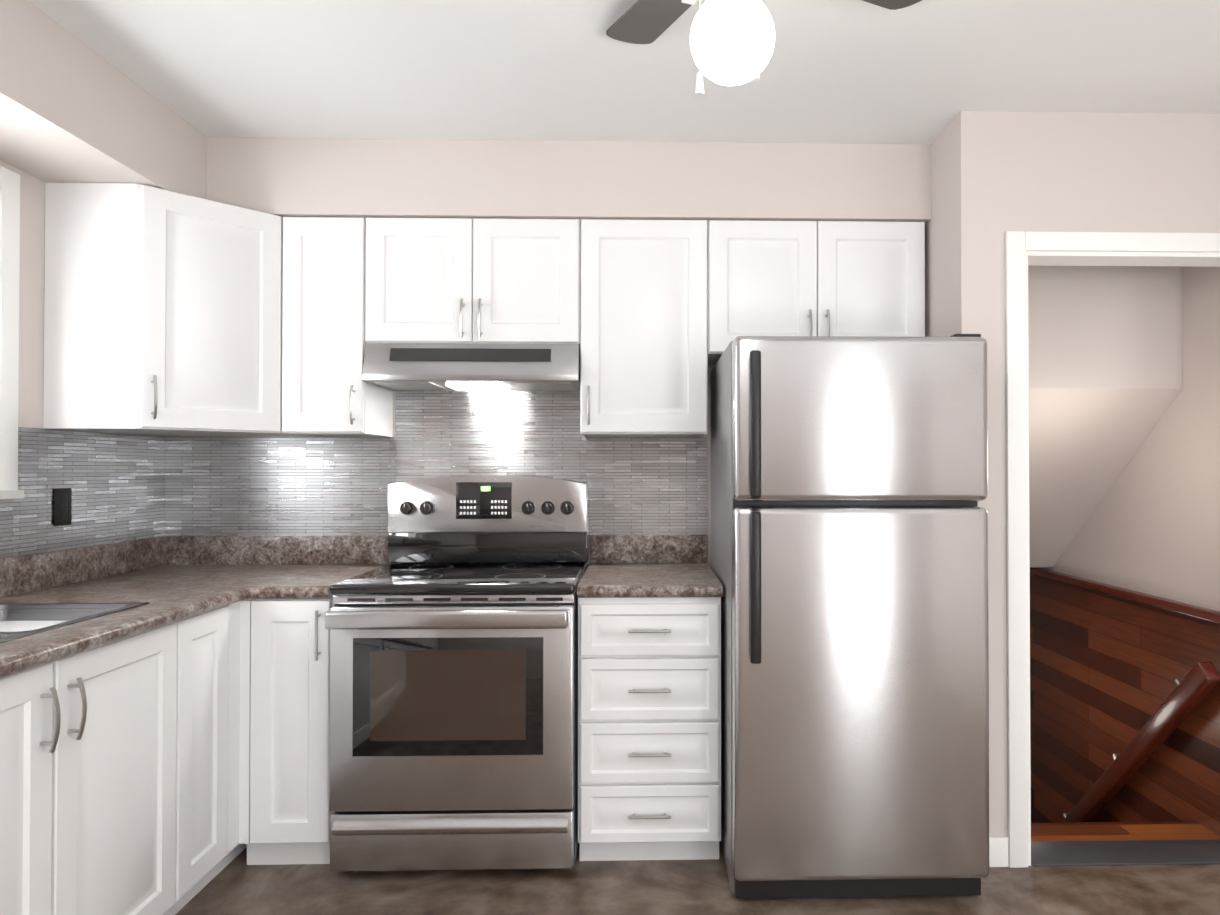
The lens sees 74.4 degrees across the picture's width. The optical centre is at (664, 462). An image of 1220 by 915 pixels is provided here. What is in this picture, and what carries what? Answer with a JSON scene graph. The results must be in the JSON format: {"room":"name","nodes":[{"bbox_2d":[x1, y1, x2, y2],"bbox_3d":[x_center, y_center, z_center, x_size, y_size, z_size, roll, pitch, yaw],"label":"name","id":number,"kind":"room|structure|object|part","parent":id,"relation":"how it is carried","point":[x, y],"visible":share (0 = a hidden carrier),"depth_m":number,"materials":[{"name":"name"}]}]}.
{"room":"kitchen","nodes":[
{"label":"kitchen","id":0,"kind":"room"},
{"bbox_2d":[0,0,207,499],"bbox_3d":[-1.782,0.060,0.653,0.440,2.460,5.200,0,-1,-1],"label":"wall","id":1,"kind":"structure","parent":0,"point":[68,115],"depth_m":2.36,"materials":[{"name":"grey paint"}]},
{"bbox_2d":[0,499,12,557],"bbox_3d":[-1.919,0.199,1.461,0.004,0.198,1.850,0,-1,-1],"label":"backsplash","id":2,"kind":"structure","parent":1,"relation":"attached to","point":[6,527],"depth_m":2.36,"materials":[{"name":"tile"}]},
{"bbox_2d":[0,166,23,498],"bbox_3d":[-1.965,-0.383,1.793,0.130,0.968,1.220,0,-1,-1],"label":"window","id":3,"kind":"structure","parent":1,"relation":"in","point":[9,265],"depth_m":2.36,"materials":[{"name":"white"}]},
{"bbox_2d":[0,536,167,582],"bbox_3d":[-1.916,0.332,1.884,0.020,0.114,2.514,0,-1,-1],"label":"backsplash","id":4,"kind":"structure","parent":1,"relation":"attached to","point":[73,565],"depth_m":2.67,"materials":[{"name":"brown stone"}]},
{"bbox_2d":[13,427,164,555],"bbox_3d":[-1.951,0.105,2.765,0.004,0.413,0.755,0,-1,-1],"label":"backsplash","id":5,"kind":"structure","parent":1,"relation":"attached to","point":[115,483],"depth_m":2.71,"materials":[{"name":"tile"}]},
{"bbox_2d":[54,488,71,525],"bbox_3d":[-1.941,0.144,2.586,0.007,0.120,0.075,0,-1,-1],"label":"electrical outlet plate","id":6,"kind":"object","parent":5,"relation":"attached to","point":[62,505],"visible":1,"depth_m":2.58,"materials":[{"name":"black plastic"}]},
{"bbox_2d":[43,183,282,436],"bbox_3d":[-1.656,-0.489,2.841,0.593,0.774,0.638,0,-1,-1],"label":"upper cabinet","id":7,"kind":"object","parent":1,"relation":"attached to","point":[87,291],"depth_m":2.52,"materials":[{"name":"white wood"}]},
{"bbox_2d":[208,136,967,566],"bbox_3d":[-0.276,1.434,3.046,2.670,5.160,0.460,0,-1,-1],"label":"wall","id":8,"kind":"structure","parent":0,"point":[283,177],"depth_m":2.86,"materials":[{"name":"grey paint"}]},
{"bbox_2d":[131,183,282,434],"bbox_3d":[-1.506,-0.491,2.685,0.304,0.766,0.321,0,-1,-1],"label":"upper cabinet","id":9,"kind":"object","parent":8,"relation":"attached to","point":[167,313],"depth_m":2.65,"materials":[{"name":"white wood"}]},
{"bbox_2d":[165,437,394,535],"bbox_3d":[-1.513,0.109,3.157,0.899,0.413,0.004,0,-1,-1],"label":"backsplash","id":10,"kind":"structure","parent":8,"relation":"attached to","point":[224,486],"depth_m":3.15,"materials":[{"name":"tile"}]},
{"bbox_2d":[283,217,392,436],"bbox_3d":[-1.216,-0.488,3.006,0.291,0.774,0.328,0,-1,-1],"label":"upper cabinet","id":11,"kind":"object","parent":8,"relation":"attached to","point":[325,393],"depth_m":2.85,"materials":[{"name":"white wood"}]},
{"bbox_2d":[168,535,707,562],"bbox_3d":[-0.892,0.345,3.156,2.130,0.114,0.020,0,-1,-1],"label":"backsplash","id":12,"kind":"structure","parent":8,"relation":"attached to","point":[238,548],"depth_m":3.14,"materials":[{"name":"brown stone"}]},
{"bbox_2d":[367,217,582,346],"bbox_3d":[-0.688,-0.649,3.021,0.762,0.451,0.328,0,-1,-1],"label":"upper cabinet","id":13,"kind":"object","parent":8,"relation":"attached to","point":[430,280],"depth_m":2.86,"materials":[{"name":"white wood"}]},
{"bbox_2d":[362,343,579,390],"bbox_3d":[-0.687,-0.348,3.002,0.757,0.148,0.360,0,-1,-1],"label":"range hood","id":14,"kind":"object","parent":13,"relation":"attached to","point":[485,367],"visible":0.92,"depth_m":2.84,"materials":[{"name":"metal"}]},
{"bbox_2d":[395,391,585,481],"bbox_3d":[-0.687,0.067,3.178,0.753,0.698,0.004,0,-1,-1],"label":"backsplash","id":15,"kind":"structure","parent":8,"relation":"attached to","point":[472,433],"depth_m":3.18,"materials":[{"name":"tile"}]},
{"bbox_2d":[580,219,710,436],"bbox_3d":[-0.076,-0.487,3.035,0.459,0.774,0.328,0,-1,-1],"label":"upper cabinet","id":16,"kind":"object","parent":8,"relation":"attached to","point":[645,353],"depth_m":2.87,"materials":[{"name":"white wood"}]},
{"bbox_2d":[586,438,706,541],"bbox_3d":[-0.069,0.109,3.192,0.481,0.413,0.004,0,-1,-1],"label":"backsplash","id":17,"kind":"structure","parent":8,"relation":"attached to","point":[647,486],"depth_m":3.19,"materials":[{"name":"tile"}]},
{"bbox_2d":[711,220,924,364],"bbox_3d":[0.550,-0.632,3.051,0.788,0.484,0.328,0,-1,-1],"label":"upper cabinet","id":18,"kind":"object","parent":8,"relation":"attached to","point":[769,278],"depth_m":2.89,"materials":[{"name":"white wood"}]},
{"bbox_2d":[27,0,1219,143],"bbox_3d":[0.373,-1.199,1.719,4.800,0.080,7.200,0,-1,-1],"label":"ceiling","id":19,"kind":"structure","parent":0,"point":[862,72],"depth_m":2.34,"materials":[{"name":"white paint"}]},
{"bbox_2d":[606,0,921,96],"bbox_3d":[0.085,-0.928,1.545,1.201,0.464,1.241,0,-1,-1],"label":"ceiling fan","id":20,"kind":"object","parent":19,"relation":"hanging from","point":[732,42],"visible":1,"depth_m":1.51,"materials":[{"name":"white plastic"}]},
{"bbox_3d":[0.132,-0.820,1.551,0.164,0.166,0.164,0,-1,-1],"label":"globe","id":21,"kind":"part","parent":20,"relation":"part of","materials":[{"name":"white glass"}]},
{"bbox_2d":[175,841,1219,914],"bbox_3d":[0.398,1.330,0.693,4.800,0.080,5.200,0,-1,-1],"label":"floor","id":22,"kind":"structure","parent":0,"point":[237,885],"depth_m":2.43,"materials":[{"name":"tile"}]},
{"bbox_2d":[0,595,334,914],"bbox_3d":[-1.483,0.866,1.901,0.896,0.874,2.498,0,-1,-1],"label":"base cabinet","id":23,"kind":"object","parent":22,"relation":"on","point":[164,725],"depth_m":2.17,"materials":[{"name":"white wood"}]},
{"bbox_2d":[0,563,389,726],"bbox_3d":[-1.482,0.408,1.896,0.897,0.040,2.518,0,-1,-1],"label":"countertop","id":24,"kind":"structure","parent":23,"relation":"on","point":[193,606],"depth_m":2.15,"materials":[{"name":"brown stone"}]},
{"bbox_2d":[0,583,151,642],"bbox_3d":[-1.640,0.444,1.790,0.454,0.222,0.839,0,-1,-1],"label":"sink","id":25,"kind":"object","parent":24,"relation":"in","point":[25,608],"depth_m":2.21,"materials":[{"name":"silver metal"}]},
{"bbox_2d":[324,475,588,871],"bbox_3d":[-0.669,0.679,2.787,0.766,1.265,0.725,0,-1,-1],"label":"range","id":26,"kind":"object","parent":22,"relation":"on","point":[452,626],"visible":1,"depth_m":2.49,"materials":[{"name":"silver metal"}]},
{"bbox_2d":[578,599,720,860],"bbox_3d":[-0.054,0.876,2.873,0.460,0.874,0.626,0,-1,-1],"label":"base cabinet","id":27,"kind":"object","parent":22,"relation":"on","point":[649,670],"depth_m":2.56,"materials":[{"name":"white wood"}]},
{"bbox_2d":[577,563,722,598],"bbox_3d":[-0.053,0.418,2.871,0.466,0.040,0.638,0,-1,-1],"label":"countertop","id":28,"kind":"structure","parent":27,"relation":"on","point":[600,580],"depth_m":2.63,"materials":[{"name":"brown stone"}]},
{"bbox_2d":[711,334,988,897],"bbox_3d":[0.572,0.465,2.725,0.756,1.692,0.865,0,-1,-1],"label":"fridge","id":29,"kind":"object","parent":22,"relation":"on","point":[849,527],"visible":0.98,"depth_m":2.34,"materials":[{"name":"silver metal"}]},
{"bbox_2d":[968,276,975,333],"bbox_3d":[1.987,1.444,3.977,0.100,5.160,2.710,0,-1,-1],"label":"wall","id":30,"kind":"structure","parent":0,"point":[971,279],"depth_m":2.62,"materials":[{"name":"grey paint"}]},
{"bbox_2d":[1030,567,1219,835],"bbox_3d":[1.915,2.181,3.960,0.044,3.285,2.450,0,-1,-1],"label":"wall","id":31,"kind":"structure","parent":30,"relation":"attached to","point":[1107,670],"depth_m":3.44,"materials":[{"name":"brown wood"}]},
{"bbox_3d":[1.915,0.555,3.971,0.044,0.033,2.438,0,-1,-1],"label":"wood wall cap","id":32,"kind":"part","parent":31,"relation":"part of","materials":[{"name":"brown wood"}]},
{"bbox_2d":[1061,662,1219,822],"bbox_3d":[1.894,1.271,3.297,0.086,1.134,1.094,0,-1,-1],"label":"handrail","id":33,"kind":"object","parent":31,"relation":"attached to","point":[1197,684],"visible":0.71,"depth_m":3.08,"materials":[{"name":"brown wood"}]},
{"bbox_2d":[976,111,1219,836],"bbox_3d":[1.524,0.081,2.684,0.850,2.460,0.120,0,-1,-1],"label":"wall","id":34,"kind":"structure","parent":0,"point":[1155,531],"depth_m":2.64,"materials":[{"name":"grey paint"}]},
{"bbox_2d":[989,837,1008,866],"bbox_3d":[0.398,1.243,0.694,4.599,0.095,4.998,0,-1,-1],"label":"baseboard","id":35,"kind":"structure","parent":34,"relation":"attached to","point":[998,851],"depth_m":2.59,"materials":[{"name":"white wood"}]},
{"bbox_2d":[1005,231,1219,867],"bbox_3d":[1.562,0.279,2.676,0.898,2.062,0.138,0,-1,-1],"label":"door frame","id":36,"kind":"structure","parent":34,"relation":"attached to","point":[1023,250],"depth_m":2.60,"materials":[{"name":"white wood"}]},
{"bbox_2d":[1031,839,1219,865],"bbox_3d":[1.562,1.307,2.683,0.744,0.008,0.160,0,-1,-1],"label":"threshold","id":37,"kind":"structure","parent":34,"relation":"attached to","point":[1107,853],"depth_m":2.67,"materials":[{"name":"grey"}]},
{"label":"outside","id":38,"kind":"structure","parent":0,"visible":0},
{"bbox_2d":[1028,265,1182,566],"bbox_3d":[1.484,-0.305,4.127,0.900,1.660,2.219,0,-1,-1],"label":"wall","id":39,"kind":"structure","parent":38,"point":[1105,365],"depth_m":3.03,"materials":[{"name":"grey paint"}]},
{"bbox_2d":[1031,821,1219,841],"bbox_3d":[1.480,2.673,3.912,0.884,2.700,2.390,0,-1,-1],"label":"floor","id":40,"kind":"structure","parent":38,"point":[1126,831],"depth_m":2.85,"materials":[{"name":"brown wood"}]}
]}

